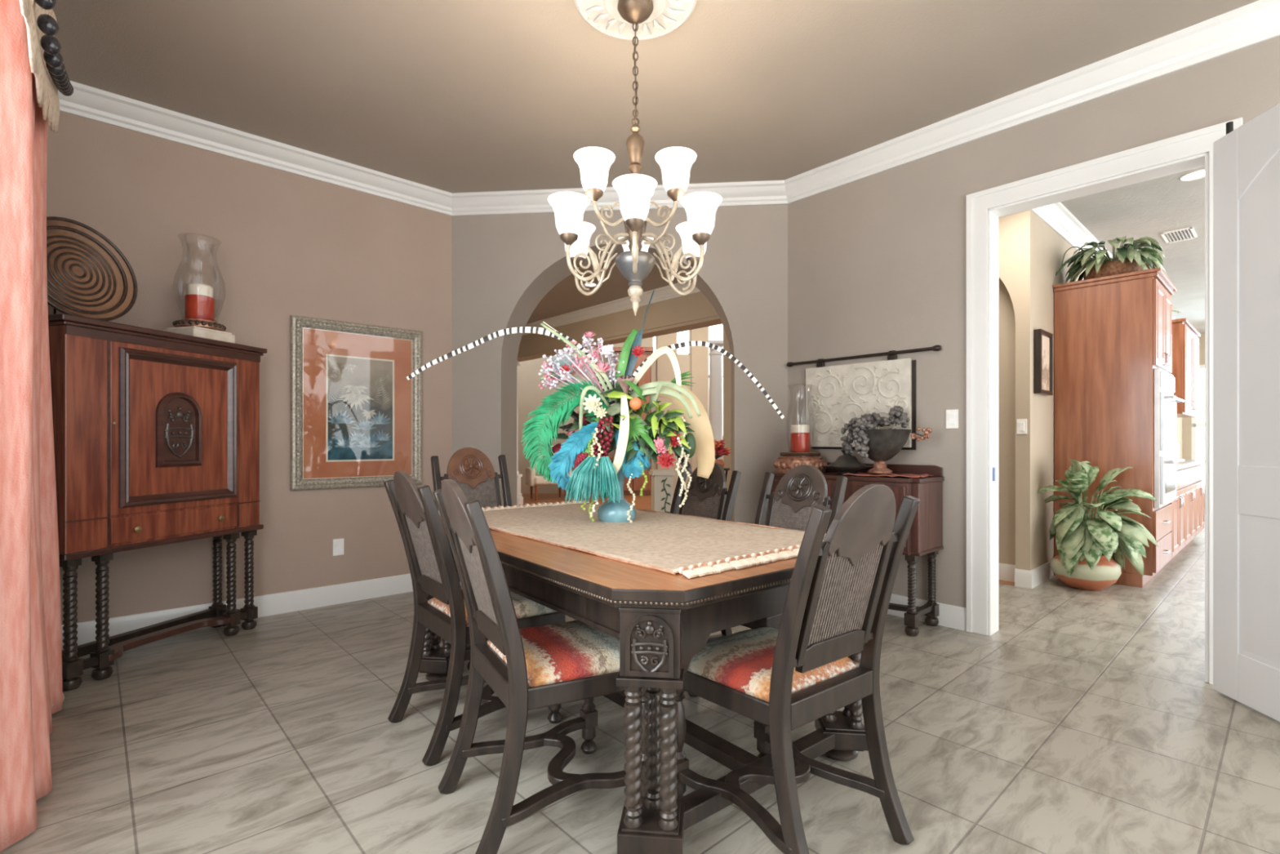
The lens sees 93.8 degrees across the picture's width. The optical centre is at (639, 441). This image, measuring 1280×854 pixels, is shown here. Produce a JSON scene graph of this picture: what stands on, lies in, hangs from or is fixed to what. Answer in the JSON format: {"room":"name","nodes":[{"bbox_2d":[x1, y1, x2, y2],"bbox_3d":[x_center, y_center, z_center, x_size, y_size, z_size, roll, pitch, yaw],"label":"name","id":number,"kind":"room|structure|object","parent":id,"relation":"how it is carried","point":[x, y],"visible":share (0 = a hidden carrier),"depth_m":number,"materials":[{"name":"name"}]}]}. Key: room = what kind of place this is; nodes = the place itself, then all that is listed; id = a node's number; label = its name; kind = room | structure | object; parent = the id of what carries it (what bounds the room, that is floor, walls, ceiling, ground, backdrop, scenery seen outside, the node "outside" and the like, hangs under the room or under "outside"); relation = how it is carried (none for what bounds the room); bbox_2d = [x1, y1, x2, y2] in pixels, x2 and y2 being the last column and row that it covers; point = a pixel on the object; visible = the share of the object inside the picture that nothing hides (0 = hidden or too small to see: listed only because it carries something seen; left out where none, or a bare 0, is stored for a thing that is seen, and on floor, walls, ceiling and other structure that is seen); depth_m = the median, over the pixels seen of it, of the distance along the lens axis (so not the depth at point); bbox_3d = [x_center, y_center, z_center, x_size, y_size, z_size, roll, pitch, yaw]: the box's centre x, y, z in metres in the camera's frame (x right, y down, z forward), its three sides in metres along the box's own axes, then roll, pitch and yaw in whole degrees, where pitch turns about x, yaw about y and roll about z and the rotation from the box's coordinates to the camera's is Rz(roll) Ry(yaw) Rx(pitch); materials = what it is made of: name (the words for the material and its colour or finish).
{"room":"dining room","nodes":[
{"label":"dining room","id":0,"kind":"room"},
{"bbox_2d":[46,111,451,625],"bbox_3d":[-2.429,-0.400,4.002,2.403,3.060,0.140,0,0,-42],"label":"wall","id":1,"kind":"structure","parent":0,"point":[272,245],"depth_m":3.91,"materials":[{"name":"paint"}]},
{"bbox_2d":[61,573,461,649],"bbox_3d":[-0.218,1.062,1.780,2.674,0.135,6.123,0,0,-42],"label":"baseboard","id":2,"kind":"structure","parent":1,"relation":"attached to","point":[317,597],"depth_m":3.97,"materials":[{"name":"white paint"}]},
{"bbox_2d":[333,537,343,555],"bbox_3d":[-2.108,0.735,4.192,0.072,0.116,0.010,0,0,-42],"label":"wall outlet","id":3,"kind":"object","parent":1,"relation":"attached to","point":[338,544],"visible":1,"depth_m":4.19,"materials":[{"name":"white plastic"}]},
{"bbox_2d":[336,547,341,552],"bbox_3d":[-2.107,0.756,4.190,0.034,0.030,0.005,0,0,-42],"label":"socket","id":4,"kind":"object","parent":3,"relation":"attached to","point":[338,549],"depth_m":4.19,"materials":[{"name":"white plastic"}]},
{"bbox_2d":[336,542,341,546],"bbox_3d":[-2.107,0.714,4.190,0.034,0.030,0.005,0,0,-42],"label":"socket","id":5,"kind":"object","parent":3,"relation":"attached to","point":[338,544],"depth_m":4.19,"materials":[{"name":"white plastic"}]},
{"bbox_2d":[289,315,422,490],"bbox_3d":[-1.990,-0.260,4.276,0.885,1.165,0.042,0,0,-42],"label":"framed print","id":6,"kind":"object","parent":1,"relation":"attached to","point":[356,413],"visible":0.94,"depth_m":4.24,"materials":[{"name":"paper"}]},
{"bbox_2d":[451,204,787,525],"bbox_3d":[-0.171,-0.400,4.849,2.621,3.060,0.420,0,0,5],"label":"wall","id":7,"kind":"structure","parent":0,"point":[503,265],"depth_m":4.69,"materials":[{"name":"beige paint"}]},
{"bbox_2d":[57,0,1279,216],"bbox_3d":[0.334,-1.863,2.284,4.169,0.135,6.123,0,0,-42],"label":"trim","id":8,"kind":"structure","parent":7,"relation":"attached to","point":[1258,21],"depth_m":3.61,"materials":[{"name":"white paint"}]},
{"bbox_2d":[516,329,723,493],"bbox_3d":[-2.000,-1.020,13.300,14.000,4.300,0.200,0,0,0],"label":"wall","id":9,"kind":"structure","parent":0,"point":[531,396],"depth_m":13.20,"materials":[{"name":"beige paint"}]},
{"bbox_2d":[549,352,573,381],"bbox_3d":[-1.720,-1.670,13.179,0.540,0.660,0.040,0,0,0],"label":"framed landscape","id":10,"kind":"object","parent":9,"relation":"attached to","point":[553,358],"visible":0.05,"depth_m":13.18,"materials":[{"name":"grey paper"}]},
{"bbox_2d":[551,353,571,377],"bbox_3d":[-1.720,-1.670,13.189,0.440,0.560,0.020,0,0,0],"label":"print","id":11,"kind":"object","parent":10,"relation":"attached to","point":[562,362],"depth_m":13.18},
{"bbox_2d":[599,344,613,355],"bbox_3d":[-0.740,-2.270,13.270,0.320,0.700,0.100,0,0,0],"label":"window","id":12,"kind":"structure","parent":9,"relation":"in","point":[604,349],"depth_m":13.30,"materials":[{"name":"white glass"}]},
{"bbox_2d":[652,336,657,352],"bbox_3d":[0.320,-2.270,13.270,0.100,0.700,0.100,0,0,0],"label":"window","id":13,"kind":"structure","parent":9,"relation":"in","point":[655,338],"depth_m":13.30,"materials":[{"name":"white glass"}]},
{"bbox_2d":[657,326,707,493],"bbox_3d":[0.935,-1.020,13.175,1.110,4.300,0.050,0,0,0],"label":"trim","id":14,"kind":"structure","parent":9,"relation":"attached to","point":[665,372],"depth_m":13.15,"materials":[{"name":"beige paint"}]},
{"bbox_2d":[675,329,689,355],"bbox_3d":[0.950,-2.270,13.270,0.300,0.700,0.100,0,0,0],"label":"window","id":15,"kind":"structure","parent":9,"relation":"in","point":[682,336],"depth_m":13.30,"materials":[{"name":"white glass"}]},
{"bbox_2d":[707,324,723,436],"bbox_3d":[1.680,-1.470,13.270,0.360,2.700,0.100,0,0,0],"label":"window","id":16,"kind":"structure","parent":9,"relation":"in","point":[715,332],"depth_m":13.30,"materials":[{"name":"white glass"}]},
{"bbox_2d":[0,493,1279,853],"bbox_3d":[3.003,1.180,10.394,19.547,0.100,14.700,0,0,-42],"label":"floor","id":17,"kind":"structure","parent":0,"point":[1090,722],"depth_m":2.19,"materials":[{"name":"tile"}]},
{"bbox_2d":[48,313,266,690],"bbox_3d":[-2.576,0.280,3.203,0.350,1.700,1.052,0,0,15],"label":"china cabinet","id":18,"kind":"object","parent":17,"relation":"on","point":[156,433],"visible":0.91,"depth_m":3.03,"materials":[{"name":"red wood"}]},
{"bbox_2d":[46,216,137,320],"bbox_3d":[-2.714,-0.820,2.883,0.181,0.500,0.500,0,0,15],"label":"round tray","id":19,"kind":"object","parent":18,"relation":"on","point":[88,276],"visible":0.85,"depth_m":2.91,"materials":[{"name":"brown wood"}]},
{"bbox_2d":[163,283,235,342],"bbox_3d":[-2.538,-0.871,3.457,0.252,0.600,0.252,0,0,15],"label":"hurricane candle holder","id":20,"kind":"object","parent":18,"relation":"on","point":[198,321],"visible":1,"depth_m":3.40,"materials":[{"name":"stone"}]},
{"bbox_2d":[184,293,214,321],"bbox_3d":[-2.538,-0.766,3.457,0.140,0.140,0.140,0,0,15],"label":"candle","id":21,"kind":"object","parent":20,"relation":"on","point":[197,307],"depth_m":3.40,"materials":[{"name":"red wax"}]},
{"bbox_2d":[186,283,213,297],"bbox_3d":[-2.538,-0.872,3.457,0.124,0.078,0.124,0,0,15],"label":"candle","id":22,"kind":"object","parent":20,"relation":"on","point":[193,290],"depth_m":3.41,"materials":[{"name":"beige wax"}]},
{"bbox_2d":[430,447,511,670],"bbox_3d":[-0.837,0.585,3.306,0.473,1.108,0.585,0,0,-38],"label":"dining chair","id":23,"kind":"object","parent":17,"relation":"on","point":[470,467],"visible":0.32,"depth_m":3.49,"materials":[{"name":"brown wood"}]},
{"bbox_2d":[383,471,565,766],"bbox_3d":[-0.674,0.623,2.414,0.585,1.031,0.473,0,0,-38],"label":"dining chair","id":24,"kind":"object","parent":17,"relation":"on","point":[432,566],"visible":0.8,"depth_m":2.28,"materials":[{"name":"brown wood"}]},
{"bbox_2d":[427,589,555,627],"bbox_3d":[-0.608,0.650,2.467,0.395,0.056,0.463,0,0,-38],"label":"seat cushion","id":25,"kind":"object","parent":24,"relation":"on","point":[526,610],"depth_m":2.35,"materials":[{"name":"multicoloured fabric"}]},
{"bbox_2d":[516,360,523,506],"bbox_3d":[-2.302,-0.150,10.678,0.375,2.560,0.375,0,0,0],"label":"column","id":26,"kind":"structure","parent":17,"relation":"on","point":[519,498],"depth_m":10.65,"materials":[{"name":"white paint"}]},
{"bbox_2d":[432,479,647,853],"bbox_3d":[-0.314,0.623,1.881,0.585,1.031,0.473,0,0,-30],"label":"dining chair","id":27,"kind":"object","parent":17,"relation":"on","point":[527,668],"visible":0.92,"depth_m":1.76,"materials":[{"name":"brown wood"}]},
{"bbox_2d":[486,619,619,687],"bbox_3d":[-0.240,0.650,1.923,0.395,0.056,0.463,0,0,-30],"label":"seat cushion","id":28,"kind":"object","parent":27,"relation":"on","point":[572,653],"depth_m":1.78,"materials":[{"name":"multicoloured fabric"}]},
{"bbox_2d":[525,445,571,500],"bbox_3d":[-1.832,0.605,11.934,0.820,1.050,0.753,0,0,-20],"label":"armchair","id":29,"kind":"object","parent":17,"relation":"on","point":[532,479],"visible":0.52,"depth_m":11.57,"materials":[{"name":"white fabric"}]},
{"bbox_2d":[568,455,613,497],"bbox_3d":[-1.050,0.710,12.300,1.000,0.840,0.400,0,0,0],"label":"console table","id":30,"kind":"object","parent":17,"relation":"on","point":[610,456],"visible":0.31,"depth_m":12.12,"materials":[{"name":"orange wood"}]},
{"bbox_2d":[612,346,653,495],"bbox_3d":[-0.150,-0.440,12.930,0.860,3.140,0.520,0,0,0],"label":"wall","id":31,"kind":"structure","parent":17,"relation":"on","point":[636,483],"depth_m":12.69,"materials":[{"name":"paint"}]},
{"bbox_2d":[418,517,878,853],"bbox_3d":[-0.117,0.750,2.511,1.170,0.760,1.880,0,0,-39],"label":"dining table","id":32,"kind":"object","parent":17,"relation":"on","point":[660,620],"visible":0.38,"depth_m":1.65,"materials":[{"name":"brown wood"}]},
{"bbox_2d":[438,499,826,578],"bbox_3d":[-0.110,0.358,2.628,0.967,0.032,1.897,0,0,-40],"label":"table runner","id":33,"kind":"object","parent":32,"relation":"on","point":[690,546],"visible":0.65,"depth_m":2.30,"materials":[{"name":"beige fabric"}]},
{"bbox_2d":[406,289,784,522],"bbox_3d":[-0.217,-0.166,2.737,1.735,1.061,0.374,0,0,9],"label":"flower arrangement","id":34,"kind":"object","parent":33,"relation":"on","point":[608,423],"visible":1,"depth_m":2.69,"materials":[{"name":"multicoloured plant"}]},
{"bbox_2d":[648,469,675,513],"bbox_3d":[0.220,0.705,6.000,0.230,0.850,0.230,0,0,-9],"label":"pedestal","id":35,"kind":"object","parent":17,"relation":"on","point":[662,480],"visible":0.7,"depth_m":5.90,"materials":[{"name":"beige ceramic"}]},
{"bbox_2d":[669,461,741,641],"bbox_3d":[0.178,0.623,3.170,0.585,1.031,0.473,0,0,-38],"label":"dining chair","id":36,"kind":"object","parent":17,"relation":"on","point":[703,488],"visible":0.3,"depth_m":3.26,"materials":[{"name":"brown wood"}]},
{"bbox_2d":[706,340,723,509],"bbox_3d":[1.080,-0.150,8.550,0.300,2.560,0.300,0,0,0],"label":"column","id":37,"kind":"structure","parent":17,"relation":"on","point":[715,405],"depth_m":8.47,"materials":[{"name":"white paint"}]},
{"bbox_2d":[711,467,729,499],"bbox_3d":[0.800,0.695,6.199,0.299,0.850,0.282,0,0,0],"label":"plant stand","id":38,"kind":"object","parent":17,"relation":"on","point":[726,469],"visible":0.17,"depth_m":6.19,"materials":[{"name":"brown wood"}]},
{"bbox_2d":[713,439,730,467],"bbox_3d":[0.808,0.122,6.181,0.256,0.295,0.294,0,0,16],"label":"flowers","id":39,"kind":"object","parent":38,"relation":"on","point":[720,451],"visible":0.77,"depth_m":6.15,"materials":[{"name":"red plant"}]},
{"bbox_2d":[687,464,847,697],"bbox_3d":[0.570,0.623,2.677,0.585,1.031,0.473,0,0,-38],"label":"dining chair","id":40,"kind":"object","parent":17,"relation":"on","point":[803,486],"visible":0.34,"depth_m":2.81,"materials":[{"name":"brown wood"}]},
{"bbox_2d":[675,484,919,853],"bbox_3d":[0.434,0.623,1.761,0.473,1.031,0.585,0,0,-37],"label":"dining chair","id":41,"kind":"object","parent":17,"relation":"on","point":[789,677],"visible":0.94,"depth_m":1.64,"materials":[{"name":"brown wood"}]},
{"bbox_2d":[687,626,860,702],"bbox_3d":[0.383,0.650,1.829,0.463,0.056,0.395,0,0,-37],"label":"seat cushion","id":42,"kind":"object","parent":41,"relation":"on","point":[739,664],"depth_m":1.72,"materials":[{"name":"multicoloured fabric"}]},
{"bbox_2d":[768,462,944,635],"bbox_3d":[1.356,0.637,3.927,0.424,0.985,1.061,0,0,-42],"label":"sideboard","id":43,"kind":"object","parent":17,"relation":"on","point":[925,536],"visible":0.43,"depth_m":3.59,"materials":[{"name":"brown wood"}]},
{"bbox_2d":[773,424,827,472],"bbox_3d":[1.121,-0.093,4.194,0.365,0.610,0.368,0,0,-42],"label":"hurricane candle holder","id":44,"kind":"object","parent":43,"relation":"on","point":[799,454],"visible":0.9,"depth_m":4.13,"materials":[{"name":"wax"}]},
{"bbox_2d":[791,424,809,432],"bbox_3d":[1.121,-0.092,4.194,0.126,0.057,0.126,0,0,-42],"label":"candle","id":45,"kind":"object","parent":44,"relation":"on","point":[794,428],"depth_m":4.14,"materials":[{"name":"beige wax"}]},
{"bbox_2d":[790,432,810,452],"bbox_3d":[1.121,0.004,4.194,0.136,0.135,0.136,0,0,-42],"label":"candle","id":46,"kind":"object","parent":44,"relation":"on","point":[799,442],"depth_m":4.14,"materials":[{"name":"red wax"}]},
{"bbox_2d":[821,447,873,474],"bbox_3d":[1.357,0.112,3.929,0.330,0.200,0.330,0,0,-42],"label":"lidded dish","id":47,"kind":"object","parent":43,"relation":"on","point":[845,463],"visible":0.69,"depth_m":3.86,"materials":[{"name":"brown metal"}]},
{"bbox_2d":[841,471,933,477],"bbox_3d":[1.536,0.201,3.726,0.461,0.015,0.281,0,0,42],"label":"cloth napkin","id":48,"kind":"object","parent":43,"relation":"on","point":[858,473],"visible":0.96,"depth_m":3.68,"materials":[{"name":"red fabric"}]},
{"bbox_2d":[849,429,911,473],"bbox_3d":[1.497,0.058,3.738,0.366,0.268,0.368,0,0,-42],"label":"footed bowl","id":49,"kind":"object","parent":48,"relation":"on","point":[883,445],"visible":0.9,"depth_m":3.62,"materials":[{"name":"metal"}]},
{"bbox_2d":[840,414,870,454],"bbox_3d":[1.363,-0.046,3.807,0.111,0.253,0.186,0,0,-42],"label":"grape bunch","id":50,"kind":"object","parent":49,"relation":"in","point":[847,446],"visible":0.73,"depth_m":3.82,"materials":[{"name":"grey plastic"}]},
{"bbox_2d":[852,413,880,457],"bbox_3d":[1.389,-0.036,3.662,0.209,0.269,0.128,0,0,-22],"label":"grape bunch","id":51,"kind":"object","parent":49,"relation":"in","point":[860,440],"visible":0.98,"depth_m":3.62,"materials":[{"name":"grey plastic"}]},
{"bbox_2d":[854,412,884,428],"bbox_3d":[1.471,-0.118,3.817,0.162,0.142,0.174,0,0,-18],"label":"grape bunch","id":52,"kind":"object","parent":49,"relation":"in","point":[873,415],"visible":0.48,"depth_m":3.77,"materials":[{"name":"grey plastic"}]},
{"bbox_2d":[882,405,910,429],"bbox_3d":[1.569,-0.127,3.674,0.154,0.196,0.148,0,0,5],"label":"grape bunch","id":53,"kind":"object","parent":49,"relation":"in","point":[895,411],"visible":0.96,"depth_m":3.65,"materials":[{"name":"grey plastic"}]},
{"bbox_2d":[910,426,932,441],"bbox_3d":[1.669,-0.047,3.635,0.070,0.088,0.185,0,0,-42],"label":"sprig","id":54,"kind":"object","parent":49,"relation":"in","point":[913,435],"visible":0.99,"depth_m":3.59,"materials":[{"name":"brown plastic"}]},
{"bbox_2d":[1036,458,1158,590],"bbox_3d":[3.440,0.631,4.588,0.615,0.998,0.743,0,0,-17],"label":"potted plant","id":55,"kind":"object","parent":17,"relation":"on","point":[1090,556],"visible":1,"depth_m":4.49,"materials":[{"name":"green plant"}]},
{"bbox_2d":[1053,267,1177,587],"bbox_3d":[4.056,-0.098,5.109,0.920,2.455,0.691,0,0,-42],"label":"tall cabinet","id":56,"kind":"object","parent":17,"relation":"on","point":[1111,333],"visible":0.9,"depth_m":4.80,"materials":[{"name":"brown wood"}]},
{"bbox_2d":[1055,235,1167,283],"bbox_3d":[3.896,-1.487,4.962,0.806,0.394,0.676,0,0,-42],"label":"plant","id":57,"kind":"object","parent":56,"relation":"on","point":[1097,265],"visible":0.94,"depth_m":4.86,"materials":[{"name":"green plant"}]},
{"bbox_2d":[1084,258,1143,279],"bbox_3d":[3.952,-1.401,5.000,0.400,0.150,0.400,0,0,-42],"label":"basket","id":58,"kind":"object","parent":56,"relation":"on","point":[1115,267],"depth_m":4.86,"materials":[{"name":"brown wicker"}]},
{"bbox_2d":[1153,368,1184,508],"bbox_3d":[4.292,-0.030,4.850,0.780,1.080,0.111,0,0,-42],"label":"wall oven","id":59,"kind":"object","parent":56,"relation":"in","point":[1165,461],"visible":1,"depth_m":4.63,"materials":[{"name":"white metal"}]},
{"bbox_2d":[1160,468,1185,570],"bbox_3d":[4.708,0.690,5.705,0.900,0.880,0.690,0,0,-42],"label":"base cabinet","id":60,"kind":"object","parent":17,"relation":"on","point":[1178,505],"visible":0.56,"depth_m":5.49,"materials":[{"name":"brown wood"}]},
{"bbox_2d":[1176,459,1204,470],"bbox_3d":[5.373,0.229,6.326,2.720,0.038,0.670,0,0,-42],"label":"countertop","id":61,"kind":"structure","parent":60,"relation":"on","point":[1187,463],"depth_m":6.14,"materials":[{"name":"stone"}]},
{"bbox_2d":[1173,442,1179,458],"bbox_3d":[6.048,0.089,6.833,0.156,0.240,0.154,0,0,-42],"label":"canister","id":62,"kind":"object","parent":61,"relation":"on","point":[1176,451],"visible":0.16,"depth_m":6.76,"materials":[{"name":"white ceramic"}]},
{"bbox_2d":[1173,466,1195,557],"bbox_3d":[5.374,0.690,6.314,0.896,0.880,0.690,0,0,-42],"label":"base cabinet","id":63,"kind":"object","parent":17,"relation":"on","point":[1189,472],"visible":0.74,"depth_m":6.03,"materials":[{"name":"brown wood"}]},
{"bbox_2d":[1185,464,1204,546],"bbox_3d":[6.039,0.690,6.920,0.896,0.880,0.690,0,0,-42],"label":"base cabinet","id":64,"kind":"object","parent":17,"relation":"on","point":[1199,468],"visible":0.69,"depth_m":6.63,"materials":[{"name":"brown wood"}]},
{"bbox_2d":[52,0,1258,333],"bbox_3d":[1.612,-1.990,8.988,15.497,0.120,14.500,0,0,-42],"label":"ceiling","id":65,"kind":"structure","parent":0,"point":[452,96],"depth_m":3.18,"materials":[{"name":"beige paint"}]},
{"bbox_2d":[583,282,597,287],"bbox_3d":[-0.606,-1.926,7.350,0.180,0.008,0.180,0,0,0],"label":"recessed light","id":66,"kind":"object","parent":65,"relation":"in","point":[593,284],"visible":0.83,"depth_m":7.37,"materials":[{"name":"white plastic"}]},
{"bbox_2d":[573,0,697,39],"bbox_3d":[-0.020,-1.911,2.590,0.536,0.037,0.536,0,0,0],"label":"ceiling medallion","id":67,"kind":"object","parent":65,"relation":"attached to","point":[667,15],"visible":0.86,"depth_m":2.69,"materials":[{"name":"white paint"}]},
{"bbox_2d":[547,0,722,315],"bbox_3d":[-0.020,-1.220,2.590,0.710,1.349,0.792,0,0,0],"label":"chandelier","id":68,"kind":"object","parent":67,"relation":"hanging from","point":[635,190],"visible":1,"depth_m":2.44,"materials":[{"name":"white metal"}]},
{"bbox_2d":[1160,226,1197,243],"bbox_3d":[5.020,-1.924,5.580,0.400,0.012,0.220,0,0,-42],"label":"ceiling vent","id":69,"kind":"object","parent":65,"relation":"in","point":[1192,228],"visible":1,"depth_m":5.57,"materials":[{"name":"white plastic"}]},
{"bbox_2d":[1179,168,1204,181],"bbox_3d":[4.020,-1.926,4.330,0.180,0.008,0.180,0,0,0],"label":"recessed light","id":70,"kind":"object","parent":65,"relation":"in","point":[1200,174],"visible":0.75,"depth_m":4.34,"materials":[{"name":"white plastic"}]},
{"bbox_2d":[517,209,1035,570],"bbox_3d":[-0.077,-0.550,8.241,0.301,3.360,9.500,0,0,-42],"label":"wall","id":71,"kind":"structure","parent":0,"point":[1016,231],"depth_m":4.87,"materials":[{"name":"beige paint"}]},
{"bbox_2d":[998,562,1015,582],"bbox_3d":[2.603,1.062,5.305,0.016,0.135,1.350,0,0,-42],"label":"baseboard","id":72,"kind":"structure","parent":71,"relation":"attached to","point":[1006,571],"depth_m":4.88,"materials":[{"name":"white paint"}]},
{"bbox_2d":[1016,418,1026,434],"bbox_3d":[2.973,-0.120,4.668,0.011,0.116,0.072,0,0,-42],"label":"light switch","id":73,"kind":"object","parent":71,"relation":"attached to","point":[1021,424],"visible":1,"depth_m":4.66,"materials":[{"name":"white plastic"}]},
{"bbox_2d":[787,35,1279,607],"bbox_3d":[2.574,-0.400,3.018,0.130,3.060,4.186,0,0,-42],"label":"wall","id":74,"kind":"structure","parent":0,"point":[877,263],"depth_m":3.73,"materials":[{"name":"beige paint"}]},
{"bbox_2d":[786,344,941,449],"bbox_3d":[1.478,-0.274,4.083,0.049,0.647,1.095,0,0,-42],"label":"relief panel","id":75,"kind":"object","parent":74,"relation":"attached to","point":[835,395],"visible":0.71,"depth_m":4.08,"materials":[{"name":"beige paint"}]},
{"bbox_2d":[887,593,966,631],"bbox_3d":[1.402,1.062,4.152,1.576,0.135,0.228,0,0,38],"label":"baseboard","id":76,"kind":"structure","parent":74,"relation":"attached to","point":[953,616],"depth_m":3.67,"materials":[{"name":"white paint"}]},
{"bbox_2d":[946,408,958,428],"bbox_3d":[1.901,-0.140,3.650,0.011,0.116,0.072,0,0,-42],"label":"light switch","id":77,"kind":"object","parent":74,"relation":"attached to","point":[952,415],"visible":1,"depth_m":3.65,"materials":[{"name":"white plastic"}]},
{"bbox_2d":[966,117,1243,684],"bbox_3d":[2.397,-0.171,3.199,0.167,2.602,1.164,0,0,-42],"label":"trim","id":78,"kind":"structure","parent":74,"relation":"attached to","point":[1193,149],"depth_m":3.49,"materials":[{"name":"white paint"}]},
{"bbox_2d":[1213,102,1279,721],"bbox_3d":[2.557,-0.148,2.268,0.195,2.533,0.914,0,0,7],"label":"door","id":79,"kind":"structure","parent":74,"relation":"in","point":[1246,159],"depth_m":2.54,"materials":[{"name":"white paint"}]},
{"bbox_2d":[1035,215,1182,576],"bbox_3d":[6.424,-0.400,7.839,9.040,3.060,0.140,0,0,-42],"label":"wall","id":80,"kind":"structure","parent":0,"point":[1051,247],"depth_m":4.93,"materials":[{"name":"beige paint"}]},
{"bbox_2d":[522,202,1175,335],"bbox_3d":[2.931,-1.863,10.576,8.108,0.135,9.108,0,0,-42],"label":"trim","id":81,"kind":"structure","parent":80,"relation":"attached to","point":[1056,216],"depth_m":7.38,"materials":[{"name":"white paint"}]},
{"bbox_2d":[1014,561,1050,588],"bbox_3d":[3.165,1.062,4.826,0.516,0.135,0.116,0,0,-42],"label":"baseboard","id":82,"kind":"structure","parent":80,"relation":"attached to","point":[1031,579],"depth_m":4.68,"materials":[{"name":"white paint"}]},
{"bbox_2d":[1034,328,1053,395],"bbox_3d":[3.225,-0.630,4.788,0.340,0.500,0.045,0,0,-42],"label":"picture","id":83,"kind":"object","parent":80,"relation":"attached to","point":[1043,340],"visible":1,"depth_m":4.75,"materials":[{"name":"brown wood"}]},
{"bbox_2d":[1041,334,1049,391],"bbox_3d":[3.220,-0.630,4.793,0.300,0.460,0.030,0,0,-42],"label":"print","id":84,"kind":"object","parent":83,"relation":"attached to","point":[1045,338],"depth_m":4.79},
{"bbox_2d":[1169,318,1200,417],"bbox_3d":[5.839,-0.775,6.765,1.340,0.970,0.650,0,0,-42],"label":"upper cabinet","id":85,"kind":"object","parent":80,"relation":"attached to","point":[1184,336],"visible":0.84,"depth_m":6.18,"materials":[{"name":"brown wood"}]},
{"bbox_2d":[1171,305,1180,319],"bbox_3d":[5.541,-1.359,6.452,0.368,0.196,0.418,0,0,-42],"label":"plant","id":86,"kind":"object","parent":85,"relation":"on","point":[1175,311],"visible":0.08,"depth_m":6.37,"materials":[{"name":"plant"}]},
{"bbox_2d":[1182,333,1204,506],"bbox_3d":[10.999,-0.400,9.621,0.120,3.060,3.400,0,0,-42],"label":"wall","id":87,"kind":"structure","parent":0,"point":[1187,421],"depth_m":10.76,"materials":[{"name":"beige paint"}]},
{"bbox_2d":[1191,364,1204,488],"bbox_3d":[10.977,-0.270,9.600,0.061,2.200,3.160,0,0,-42],"label":"window","id":88,"kind":"structure","parent":87,"relation":"in","point":[1198,422],"depth_m":10.69,"materials":[{"name":"white"}]},
{"bbox_3d":[-1.304,-0.400,0.883,0.140,3.060,6.263,0,0,-42],"label":"wall window","id":89,"kind":"structure","parent":0,"visible":0},
{"bbox_2d":[0,0,64,851],"bbox_3d":[-2.108,-0.291,2.053,0.159,2.842,1.281,0,0,-42],"label":"curtain","id":90,"kind":"object","parent":89,"relation":"hanging from","point":[31,686],"visible":0.95,"depth_m":1.70,"materials":[{"name":"pink fabric"}]},
{"bbox_2d":[19,0,73,133],"bbox_3d":[-1.885,-1.379,1.881,0.126,0.746,1.522,0,0,-42],"label":"swag valance","id":91,"kind":"object","parent":90,"relation":"attached to","point":[51,75],"visible":1,"depth_m":1.78,"materials":[{"name":"beige fabric"}]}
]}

